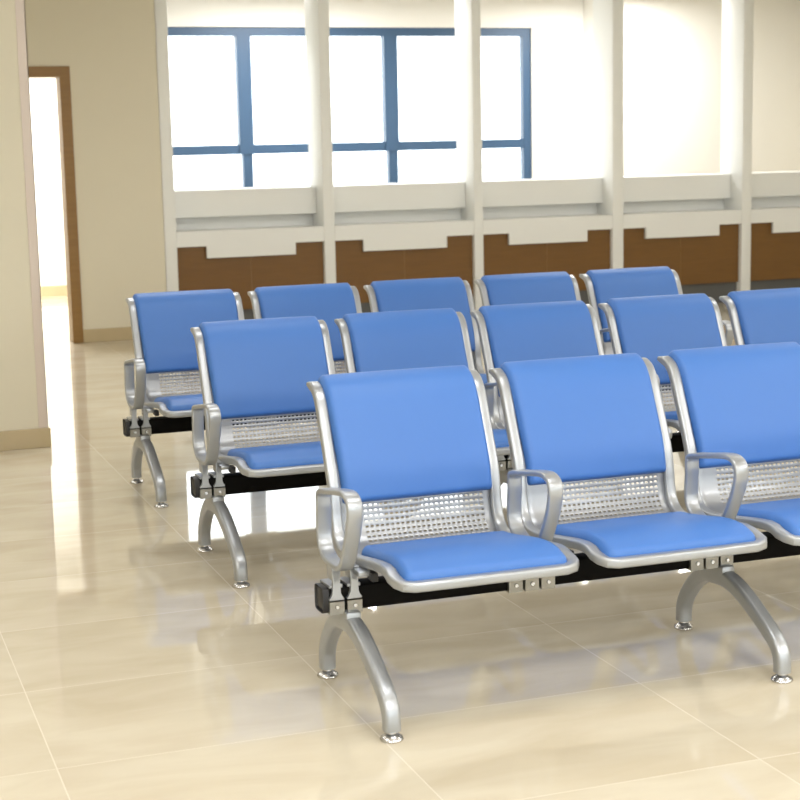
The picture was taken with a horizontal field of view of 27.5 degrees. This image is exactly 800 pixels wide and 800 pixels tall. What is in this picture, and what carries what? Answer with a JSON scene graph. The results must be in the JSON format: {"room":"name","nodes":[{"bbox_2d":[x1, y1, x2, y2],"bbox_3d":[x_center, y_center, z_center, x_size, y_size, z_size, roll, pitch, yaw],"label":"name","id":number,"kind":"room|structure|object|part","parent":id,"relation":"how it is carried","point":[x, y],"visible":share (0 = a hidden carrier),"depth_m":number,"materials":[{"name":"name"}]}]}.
{"room":"hospital interior","nodes":[
{"label":"hospital interior","id":0,"kind":"room"},
{"bbox_2d":[0,0,47,430],"bbox_3d":[-2.301,-1.242,8.386,0.718,2.950,0.740,-4,10,-20],"label":"wall column","id":1,"kind":"structure","parent":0,"point":[18,388],"depth_m":8.20,"materials":[{"name":"beige paint"}]},
{"bbox_2d":[0,426,50,450],"bbox_3d":[-2.271,0.165,8.608,0.744,0.100,0.765,-4,10,-20],"label":"baseboard","id":2,"kind":"structure","parent":1,"relation":"attached to","point":[38,437],"depth_m":8.33,"materials":[{"name":"stone"}]},
{"bbox_2d":[15,0,47,427],"bbox_3d":[-1.866,-1.268,8.169,0.047,2.849,0.054,-4,10,-20],"label":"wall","id":3,"kind":"structure","parent":1,"relation":"attached to","point":[19,4],"depth_m":8.20,"materials":[{"name":"beige paint"}]},
{"bbox_2d":[29,78,66,285],"bbox_3d":[-6.315,-2.328,15.727,6.335,2.950,0.150,-4,10,-20],"label":"wall","id":4,"kind":"structure","parent":0,"point":[43,92],"depth_m":16.66,"materials":[{"name":"white paint"}]},
{"bbox_2d":[40,285,66,296],"bbox_3d":[-6.258,-0.914,15.874,6.335,0.110,0.015,-4,10,-20],"label":"baseboard","id":5,"kind":"structure","parent":4,"relation":"attached to","point":[59,290],"depth_m":16.82,"materials":[{"name":"stone"}]},
{"bbox_2d":[25,0,166,329],"bbox_3d":[-4.884,-1.737,11.828,6.335,2.950,0.160,-4,10,-20],"label":"wall","id":6,"kind":"structure","parent":0,"point":[108,47],"depth_m":12.68,"materials":[{"name":"beige paint"}]},
{"bbox_2d":[28,66,83,342],"bbox_3d":[-3.036,-1.474,12.547,1.066,2.128,0.190,-4,10,-20],"label":"door frame","id":7,"kind":"structure","parent":6,"relation":"in","point":[61,73],"depth_m":12.63,"materials":[{"name":"brown wood"}]},
{"bbox_2d":[83,327,132,342],"bbox_3d":[-2.166,-0.525,12.916,0.677,0.103,0.015,-4,10,-20],"label":"baseboard","id":8,"kind":"structure","parent":6,"relation":"attached to","point":[120,333],"depth_m":12.86,"materials":[{"name":"stone"}]},
{"bbox_2d":[167,0,583,178],"bbox_3d":[0.700,-2.678,16.996,7.580,2.950,0.220,-4,10,-20],"label":"wall","id":9,"kind":"structure","parent":0,"point":[556,26],"depth_m":16.94,"materials":[{"name":"white paint"}]},
{"bbox_2d":[168,27,531,187],"bbox_3d":[-0.748,-2.890,16.390,4.485,1.660,0.102,-4,10,-20],"label":"window","id":10,"kind":"structure","parent":9,"relation":"in","point":[245,147],"depth_m":16.48,"materials":[{"name":"blue metal"}]},
{"bbox_2d":[0,296,799,799],"bbox_3d":[0.654,0.285,8.164,14.400,0.120,21.400,-4,10,-20],"label":"floor","id":11,"kind":"structure","parent":0,"point":[133,666],"depth_m":4.82,"materials":[{"name":"beige tile"}]},
{"bbox_2d":[154,0,178,291],"bbox_3d":[-1.896,-1.987,13.006,0.097,2.949,0.380,-4,10,-20],"label":"column","id":12,"kind":"structure","parent":11,"relation":"on","point":[160,6],"depth_m":12.82,"materials":[{"name":"white paint"}]},
{"bbox_2d":[175,186,323,319],"bbox_3d":[-1.298,-1.165,13.481,1.223,1.152,0.616,-4,10,-20],"label":"counter","id":13,"kind":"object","parent":11,"relation":"on","point":[240,240],"depth_m":13.26,"materials":[{"name":"white laminate"}]},
{"bbox_3d":[-1.498,-1.024,13.153,0.608,0.614,0.020,-4,10,-20],"label":"panel","id":14,"kind":"part","parent":13,"relation":"part of","materials":[{"name":"brown wood"}]},
{"bbox_2d":[176,225,318,231],"bbox_3d":[-1.266,-1.387,13.342,1.223,0.033,0.346,-4,10,-20],"label":"shelf","id":15,"kind":"object","parent":13,"relation":"attached to","point":[179,228],"depth_m":13.29,"materials":[{"name":"white laminate"}]},
{"bbox_3d":[-0.920,-1.069,13.358,0.608,0.614,0.020,-4,10,-20],"label":"panel","id":16,"kind":"part","parent":13,"relation":"part of","materials":[{"name":"brown wood"}]},
{"bbox_2d":[304,0,335,283],"bbox_3d":[-0.656,-2.083,13.447,0.093,2.949,0.380,-4,10,-20],"label":"column","id":17,"kind":"structure","parent":11,"relation":"on","point":[317,37],"depth_m":13.32,"materials":[{"name":"white paint"}]},
{"bbox_2d":[334,181,473,312],"bbox_3d":[-0.054,-1.262,13.923,1.235,1.152,0.616,-4,10,-20],"label":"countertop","id":18,"kind":"structure","parent":11,"relation":"on","point":[412,230],"depth_m":13.70,"materials":[{"name":"white laminate"}]},
{"bbox_3d":[-0.256,-1.121,13.594,0.614,0.614,0.020,-4,10,-20],"label":"panel","id":19,"kind":"part","parent":18,"relation":"part of","materials":[{"name":"brown wood"}]},
{"bbox_2d":[335,219,471,225],"bbox_3d":[-0.022,-1.484,13.784,1.235,0.033,0.346,-4,10,-20],"label":"shelf","id":20,"kind":"object","parent":18,"relation":"attached to","point":[338,222],"depth_m":13.74,"materials":[{"name":"white laminate"}]},
{"bbox_3d":[0.327,-1.166,13.801,0.614,0.614,0.020,-4,10,-20],"label":"panel","id":21,"kind":"part","parent":18,"relation":"part of","materials":[{"name":"brown wood"}]},
{"bbox_2d":[123,266,733,507],"bbox_3d":[0.183,-0.119,7.692,2.993,0.847,0.804,-4,10,-20],"label":"bench","id":22,"kind":"object","parent":11,"relation":"on","point":[161,322],"visible":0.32,"depth_m":7.68,"materials":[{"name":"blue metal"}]},
{"bbox_3d":[-1.180,0.074,7.199,0.042,0.090,0.093,-4,10,-20],"label":"clamp post","id":23,"kind":"part","parent":22,"relation":"part of","materials":[{"name":"silver metal"}]},
{"bbox_3d":[-1.157,-0.076,7.135,0.044,0.233,0.294,-4,10,-20],"label":"armrest","id":24,"kind":"part","parent":22,"relation":"part of","materials":[{"name":"silver metal"}]},
{"bbox_3d":[-1.132,0.070,7.216,0.042,0.090,0.093,-4,10,-20],"label":"clamp post","id":25,"kind":"part","parent":22,"relation":"part of","materials":[{"name":"silver metal"}]},
{"bbox_3d":[-0.889,-0.211,7.323,0.497,0.448,0.731,-4,10,-20],"label":"seat","id":26,"kind":"part","parent":22,"relation":"part of","materials":[{"name":"silver metal"}]},
{"bbox_2d":[154,394,202,410],"bbox_3d":[-0.830,-0.006,7.198,0.468,0.066,0.410,-4,10,-20],"label":"seat cushion","id":27,"kind":"object","parent":22,"relation":"on","point":[181,402],"depth_m":6.99,"materials":[{"name":"blue leather"}]},
{"bbox_3d":[-0.884,-0.208,7.309,0.534,0.469,0.764,-4,10,-20],"label":"seat frame","id":28,"kind":"part","parent":22,"relation":"part of","materials":[{"name":"silver metal"}]},
{"bbox_2d":[132,289,238,373],"bbox_3d":[-0.976,-0.321,7.544,0.475,0.354,0.205,-4,10,-20],"label":"backrest cushion","id":29,"kind":"object","parent":22,"relation":"on","point":[162,322],"depth_m":7.47,"materials":[{"name":"blue leather"}]},
{"bbox_3d":[-0.339,-0.250,7.502,0.534,0.469,0.764,-4,10,-20],"label":"seat frame","id":30,"kind":"part","parent":22,"relation":"part of","materials":[{"name":"silver metal"}]},
{"bbox_2d":[255,283,356,360],"bbox_3d":[-0.431,-0.364,7.738,0.475,0.354,0.205,-4,10,-20],"label":"backrest cushion","id":31,"kind":"object","parent":22,"relation":"on","point":[329,302],"depth_m":7.71,"materials":[{"name":"blue leather"}]},
{"bbox_3d":[-0.344,-0.254,7.517,0.497,0.448,0.731,-4,10,-20],"label":"seat","id":32,"kind":"part","parent":22,"relation":"part of","materials":[{"name":"silver metal"}]},
{"bbox_2d":[371,277,475,350],"bbox_3d":[0.114,-0.406,7.932,0.475,0.354,0.205,-4,10,-20],"label":"backrest cushion","id":33,"kind":"object","parent":22,"relation":"on","point":[455,293],"depth_m":7.92,"materials":[{"name":"blue leather"}]},
{"bbox_3d":[0.206,-0.292,7.696,0.534,0.469,0.764,-4,10,-20],"label":"seat frame","id":34,"kind":"part","parent":22,"relation":"part of","materials":[{"name":"silver metal"}]},
{"bbox_3d":[0.201,-0.296,7.711,0.497,0.448,0.731,-4,10,-20],"label":"seat","id":35,"kind":"part","parent":22,"relation":"part of","materials":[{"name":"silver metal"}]},
{"bbox_2d":[480,374,486,383],"bbox_3d":[0.260,-0.090,7.586,0.468,0.066,0.410,-4,10,-20],"label":"seat cushion","id":36,"kind":"object","parent":22,"relation":"on","point":[483,376],"depth_m":7.46,"materials":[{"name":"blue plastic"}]},
{"bbox_3d":[0.751,-0.335,7.890,0.534,0.469,0.764,-4,10,-20],"label":"seat frame","id":37,"kind":"part","parent":22,"relation":"part of","materials":[{"name":"silver metal"}]},
{"bbox_2d":[481,272,576,305],"bbox_3d":[0.659,-0.448,8.126,0.475,0.354,0.205,-4,10,-20],"label":"backrest cushion","id":38,"kind":"object","parent":22,"relation":"on","point":[504,289],"depth_m":8.10,"materials":[{"name":"blue leather"}]},
{"bbox_3d":[1.018,-0.245,7.908,0.044,0.233,0.294,-4,10,-20],"label":"armrest","id":39,"kind":"part","parent":22,"relation":"part of","materials":[{"name":"silver metal"}]},
{"bbox_3d":[1.291,-0.381,8.098,0.497,0.448,0.731,-4,10,-20],"label":"seat","id":40,"kind":"part","parent":22,"relation":"part of","materials":[{"name":"silver metal"}]},
{"bbox_3d":[1.296,-0.377,8.084,0.534,0.469,0.764,-4,10,-20],"label":"seat frame","id":41,"kind":"part","parent":22,"relation":"part of","materials":[{"name":"silver metal"}]},
{"bbox_2d":[586,266,678,341],"bbox_3d":[1.204,-0.491,8.319,0.475,0.354,0.205,-4,10,-20],"label":"backrest cushion","id":42,"kind":"object","parent":22,"relation":"on","point":[602,285],"depth_m":8.28,"materials":[{"name":"blue leather"}]},
{"bbox_3d":[1.563,-0.287,8.102,0.044,0.233,0.294,-4,10,-20],"label":"armrest","id":43,"kind":"part","parent":22,"relation":"part of","materials":[{"name":"silver metal"}]},
{"bbox_2d":[454,0,483,310],"bbox_3d":[0.589,-2.180,13.889,0.083,2.949,0.380,-4,10,-20],"label":"column","id":44,"kind":"structure","parent":11,"relation":"on","point":[467,12],"depth_m":13.78,"materials":[{"name":"white paint"}]},
{"bbox_2d":[190,287,799,588],"bbox_3d":[0.645,0.074,6.418,2.993,0.847,0.804,-4,10,-20],"label":"bench","id":45,"kind":"object","parent":11,"relation":"on","point":[249,368],"visible":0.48,"depth_m":6.37,"materials":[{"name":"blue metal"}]},
{"bbox_3d":[-0.717,0.267,5.925,0.042,0.090,0.093,-4,10,-20],"label":"clamp post","id":46,"kind":"part","parent":45,"relation":"part of","materials":[{"name":"silver metal"}]},
{"bbox_3d":[-0.694,0.118,5.861,0.044,0.233,0.294,-4,10,-20],"label":"armrest","id":47,"kind":"part","parent":45,"relation":"part of","materials":[{"name":"silver metal"}]},
{"bbox_3d":[-0.669,0.263,5.942,0.042,0.090,0.093,-4,10,-20],"label":"clamp post","id":48,"kind":"part","parent":45,"relation":"part of","materials":[{"name":"silver metal"}]},
{"bbox_3d":[-0.421,-0.014,6.034,0.534,0.469,0.764,-4,10,-20],"label":"seat frame","id":49,"kind":"part","parent":45,"relation":"part of","materials":[{"name":"blue leather"}]},
{"bbox_2d":[199,316,328,418],"bbox_3d":[-0.513,-0.128,6.270,0.475,0.354,0.205,-4,10,-20],"label":"backrest cushion","id":50,"kind":"object","parent":45,"relation":"on","point":[250,368],"depth_m":6.22,"materials":[{"name":"blue leather"}]},
{"bbox_3d":[-0.427,-0.018,6.049,0.497,0.448,0.731,-4,10,-20],"label":"seat","id":51,"kind":"part","parent":45,"relation":"part of","materials":[{"name":"silver metal"}]},
{"bbox_2d":[227,441,323,468],"bbox_3d":[-0.367,0.188,5.924,0.468,0.066,0.410,-4,10,-20],"label":"seat cushion","id":52,"kind":"object","parent":45,"relation":"on","point":[307,454],"depth_m":5.74,"materials":[{"name":"blue leather"}]},
{"bbox_2d":[343,308,468,371],"bbox_3d":[0.032,-0.170,6.464,0.475,0.354,0.205,-4,10,-20],"label":"backrest cushion","id":53,"kind":"object","parent":45,"relation":"on","point":[421,338],"depth_m":6.43,"materials":[{"name":"blue leather"}]},
{"bbox_3d":[0.124,-0.057,6.228,0.534,0.469,0.764,-4,10,-20],"label":"seat frame","id":54,"kind":"part","parent":45,"relation":"part of","materials":[{"name":"silver metal"}]},
{"bbox_3d":[0.391,0.033,6.246,0.044,0.233,0.294,-4,10,-20],"label":"armrest","id":55,"kind":"part","parent":45,"relation":"part of","materials":[{"name":"silver metal"}]},
{"bbox_3d":[0.664,-0.103,6.436,0.497,0.448,0.731,-4,10,-20],"label":"seat","id":56,"kind":"part","parent":45,"relation":"part of","materials":[{"name":"silver metal"}]},
{"bbox_2d":[493,429,508,447],"bbox_3d":[0.178,0.145,6.118,0.468,0.066,0.410,-4,10,-20],"label":"seat cushion","id":57,"kind":"object","parent":45,"relation":"on","point":[500,435],"depth_m":6.00,"materials":[{"name":"blue leather"}]},
{"bbox_3d":[0.371,0.182,6.312,0.042,0.090,0.093,-4,10,-20],"label":"clamp post","id":58,"kind":"part","parent":45,"relation":"part of","materials":[{"name":"silver metal"}]},
{"bbox_2d":[478,300,598,396],"bbox_3d":[0.577,-0.213,6.657,0.475,0.354,0.205,-4,10,-20],"label":"backrest cushion","id":59,"kind":"object","parent":45,"relation":"on","point":[559,329],"depth_m":6.62,"materials":[{"name":"blue leather"}]},
{"bbox_3d":[0.669,-0.099,6.422,0.534,0.469,0.764,-4,10,-20],"label":"seat frame","id":60,"kind":"part","parent":45,"relation":"part of","materials":[{"name":"silver metal"}]},
{"bbox_3d":[1.214,-0.141,6.616,0.534,0.469,0.764,-4,10,-20],"label":"seat frame","id":61,"kind":"part","parent":45,"relation":"part of","materials":[{"name":"silver metal"}]},
{"bbox_2d":[606,293,722,384],"bbox_3d":[1.122,-0.255,6.851,0.475,0.354,0.205,-4,10,-20],"label":"backrest cushion","id":62,"kind":"object","parent":45,"relation":"on","point":[650,327],"depth_m":6.81,"materials":[{"name":"blue leather"}]},
{"bbox_3d":[1.209,-0.145,6.630,0.497,0.448,0.731,-4,10,-20],"label":"seat","id":63,"kind":"part","parent":45,"relation":"part of","materials":[{"name":"silver metal"}]},
{"bbox_2d":[665,411,677,419],"bbox_3d":[1.268,0.060,6.505,0.468,0.066,0.410,-4,10,-20],"label":"seat cushion","id":64,"kind":"object","parent":45,"relation":"on","point":[672,415],"depth_m":6.42,"materials":[{"name":"blue leather"}]},
{"bbox_3d":[1.759,-0.184,6.809,0.534,0.469,0.764,-4,10,-20],"label":"seat frame","id":65,"kind":"part","parent":45,"relation":"part of","materials":[{"name":"silver metal"}]},
{"bbox_2d":[727,287,799,344],"bbox_3d":[1.667,-0.297,7.045,0.475,0.354,0.205,-4,10,-20],"label":"backrest cushion","id":66,"kind":"object","parent":45,"relation":"on","point":[765,315],"depth_m":6.98,"materials":[{"name":"blue leather"}]},
{"bbox_2d":[456,177,611,303],"bbox_3d":[1.179,-1.357,14.362,1.220,1.152,0.616,-4,10,-20],"label":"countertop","id":67,"kind":"structure","parent":11,"relation":"on","point":[543,224],"depth_m":14.15,"materials":[{"name":"white laminate"}]},
{"bbox_3d":[0.981,-1.217,14.034,0.607,0.614,0.020,-4,10,-20],"label":"panel","id":68,"kind":"part","parent":67,"relation":"part of","materials":[{"name":"brown wood"}]},
{"bbox_2d":[483,214,603,219],"bbox_3d":[1.212,-1.579,14.223,1.220,0.033,0.346,-4,10,-20],"label":"shelf","id":69,"kind":"object","parent":67,"relation":"attached to","point":[485,216],"depth_m":14.18,"materials":[{"name":"white laminate"}]},
{"bbox_3d":[1.557,-1.262,14.238,0.607,0.614,0.020,-4,10,-20],"label":"panel","id":70,"kind":"part","parent":67,"relation":"part of","materials":[{"name":"brown wood"}]},
{"bbox_2d":[306,342,799,743],"bbox_3d":[1.176,0.298,4.941,2.993,0.847,0.804,-4,10,-20],"label":"bench","id":71,"kind":"object","parent":11,"relation":"on","point":[397,435],"visible":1,"depth_m":4.78,"materials":[{"name":"leather"}]},
{"bbox_3d":[-0.187,0.491,4.448,0.042,0.090,0.093,-4,10,-20],"label":"clamp post","id":72,"kind":"part","parent":71,"relation":"part of","materials":[{"name":"silver metal"}]},
{"bbox_3d":[-0.164,0.342,4.384,0.044,0.233,0.294,-4,10,-20],"label":"armrest","id":73,"kind":"part","parent":71,"relation":"part of","materials":[{"name":"silver metal"}]},
{"bbox_3d":[-0.139,0.487,4.465,0.042,0.090,0.093,-4,10,-20],"label":"clamp post","id":74,"kind":"part","parent":71,"relation":"part of","materials":[{"name":"silver metal"}]},
{"bbox_2d":[318,365,491,503],"bbox_3d":[0.017,0.096,4.793,0.475,0.354,0.205,-4,10,-20],"label":"backrest cushion","id":75,"kind":"object","parent":71,"relation":"on","point":[397,435],"depth_m":4.75,"materials":[{"name":"blue leather"}]},
{"bbox_3d":[0.104,0.206,4.572,0.497,0.448,0.731,-4,10,-20],"label":"seat","id":76,"kind":"part","parent":71,"relation":"part of","materials":[{"name":"silver metal"}]},
{"bbox_3d":[0.109,0.210,4.558,0.534,0.469,0.764,-4,10,-20],"label":"seat frame","id":77,"kind":"part","parent":71,"relation":"part of","materials":[{"name":"blue leather"}]},
{"bbox_2d":[362,531,566,580],"bbox_3d":[0.163,0.412,4.447,0.468,0.066,0.410,-4,10,-20],"label":"seat cushion","id":78,"kind":"object","parent":71,"relation":"on","point":[495,552],"depth_m":4.32,"materials":[{"name":"blue leather"}]},
{"bbox_3d":[0.376,0.300,4.576,0.044,0.233,0.294,-4,10,-20],"label":"armrest","id":79,"kind":"part","parent":71,"relation":"part of","materials":[{"name":"silver metal"}]},
{"bbox_2d":[500,353,665,484],"bbox_3d":[0.562,0.054,4.987,0.475,0.354,0.205,-4,10,-20],"label":"backrest cushion","id":80,"kind":"object","parent":71,"relation":"on","point":[581,419],"depth_m":4.94,"materials":[{"name":"blue leather"}]},
{"bbox_3d":[0.649,0.164,4.766,0.497,0.448,0.731,-4,10,-20],"label":"seat","id":81,"kind":"part","parent":71,"relation":"part of","materials":[{"name":"silver metal"}]},
{"bbox_3d":[0.654,0.168,4.751,0.534,0.469,0.764,-4,10,-20],"label":"seat frame","id":82,"kind":"part","parent":71,"relation":"part of","materials":[{"name":"blue leather"}]},
{"bbox_2d":[555,511,755,556],"bbox_3d":[0.708,0.369,4.641,0.468,0.066,0.410,-4,10,-20],"label":"seat cushion","id":83,"kind":"object","parent":71,"relation":"on","point":[670,532],"depth_m":4.51,"materials":[{"name":"blue leather"}]},
{"bbox_3d":[0.921,0.258,4.769,0.044,0.233,0.294,-4,10,-20],"label":"armrest","id":84,"kind":"part","parent":71,"relation":"part of","materials":[{"name":"silver metal"}]},
{"bbox_3d":[1.199,0.125,4.945,0.534,0.469,0.764,-4,10,-20],"label":"seat frame","id":85,"kind":"part","parent":71,"relation":"part of","materials":[{"name":"blue leather"}]},
{"bbox_2d":[668,342,799,468],"bbox_3d":[1.107,0.012,5.181,0.475,0.354,0.205,-4,10,-20],"label":"backrest cushion","id":86,"kind":"object","parent":71,"relation":"on","point":[743,400],"depth_m":5.12,"materials":[{"name":"blue leather"}]},
{"bbox_3d":[1.194,0.122,4.959,0.497,0.448,0.731,-4,10,-20],"label":"seat","id":87,"kind":"part","parent":71,"relation":"part of","materials":[{"name":"silver metal"}]},
{"bbox_2d":[737,498,799,534],"bbox_3d":[1.253,0.327,4.834,0.468,0.066,0.410,-4,10,-20],"label":"seat cushion","id":88,"kind":"object","parent":71,"relation":"on","point":[784,515],"depth_m":4.73,"materials":[{"name":"blue leather"}]},
{"bbox_2d":[593,0,623,268],"bbox_3d":[1.827,-2.276,14.329,0.107,2.949,0.380,-4,10,-20],"label":"column","id":89,"kind":"structure","parent":11,"relation":"on","point":[608,15],"depth_m":14.21,"materials":[{"name":"white paint"}]},
{"bbox_2d":[592,173,740,302],"bbox_3d":[2.412,-1.453,14.800,1.186,1.152,0.616,-4,10,-20],"label":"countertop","id":90,"kind":"structure","parent":11,"relation":"on","point":[681,223],"depth_m":14.62,"materials":[{"name":"white laminate"}]},
{"bbox_3d":[2.222,-1.313,14.475,0.590,0.614,0.020,-4,10,-20],"label":"panel","id":91,"kind":"part","parent":90,"relation":"part of","materials":[{"name":"brown wood"}]},
{"bbox_2d":[623,209,730,214],"bbox_3d":[2.445,-1.675,14.661,1.186,0.033,0.346,-4,10,-20],"label":"shelf","id":92,"kind":"object","parent":90,"relation":"attached to","point":[625,211],"depth_m":14.61,"materials":[{"name":"white laminate"}]},
{"bbox_3d":[2.782,-1.357,14.674,0.590,0.614,0.020,-4,10,-20],"label":"panel","id":93,"kind":"part","parent":90,"relation":"part of","materials":[{"name":"brown wood"}]},
{"bbox_2d":[720,0,753,290],"bbox_3d":[3.041,-2.370,14.760,0.100,2.949,0.380,-4,10,-20],"label":"column","id":94,"kind":"structure","parent":11,"relation":"on","point":[737,15],"depth_m":14.65,"materials":[{"name":"white paint"}]},
{"bbox_2d":[716,171,799,289],"bbox_3d":[3.633,-1.548,15.234,1.208,1.152,0.616,-4,10,-20],"label":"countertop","id":95,"kind":"structure","parent":11,"relation":"on","point":[775,195],"depth_m":14.92,"materials":[{"name":"white laminate"}]},
{"bbox_3d":[3.437,-1.408,14.907,0.601,0.614,0.020,-4,10,-20],"label":"panel","id":96,"kind":"part","parent":95,"relation":"part of","materials":[{"name":"brown wood"}]},
{"bbox_2d":[751,206,799,209],"bbox_3d":[3.665,-1.770,15.095,1.208,0.033,0.346,-4,10,-20],"label":"shelf","id":97,"kind":"object","parent":95,"relation":"attached to","point":[752,207],"depth_m":14.94,"materials":[{"name":"white laminate"}]},
{"bbox_2d":[583,0,799,177],"bbox_3d":[3.188,-2.819,17.555,2.490,2.950,0.400,-4,10,-20],"label":"wall","id":98,"kind":"structure","parent":0,"point":[672,49],"depth_m":17.23,"materials":[{"name":"white paint"}]}
]}

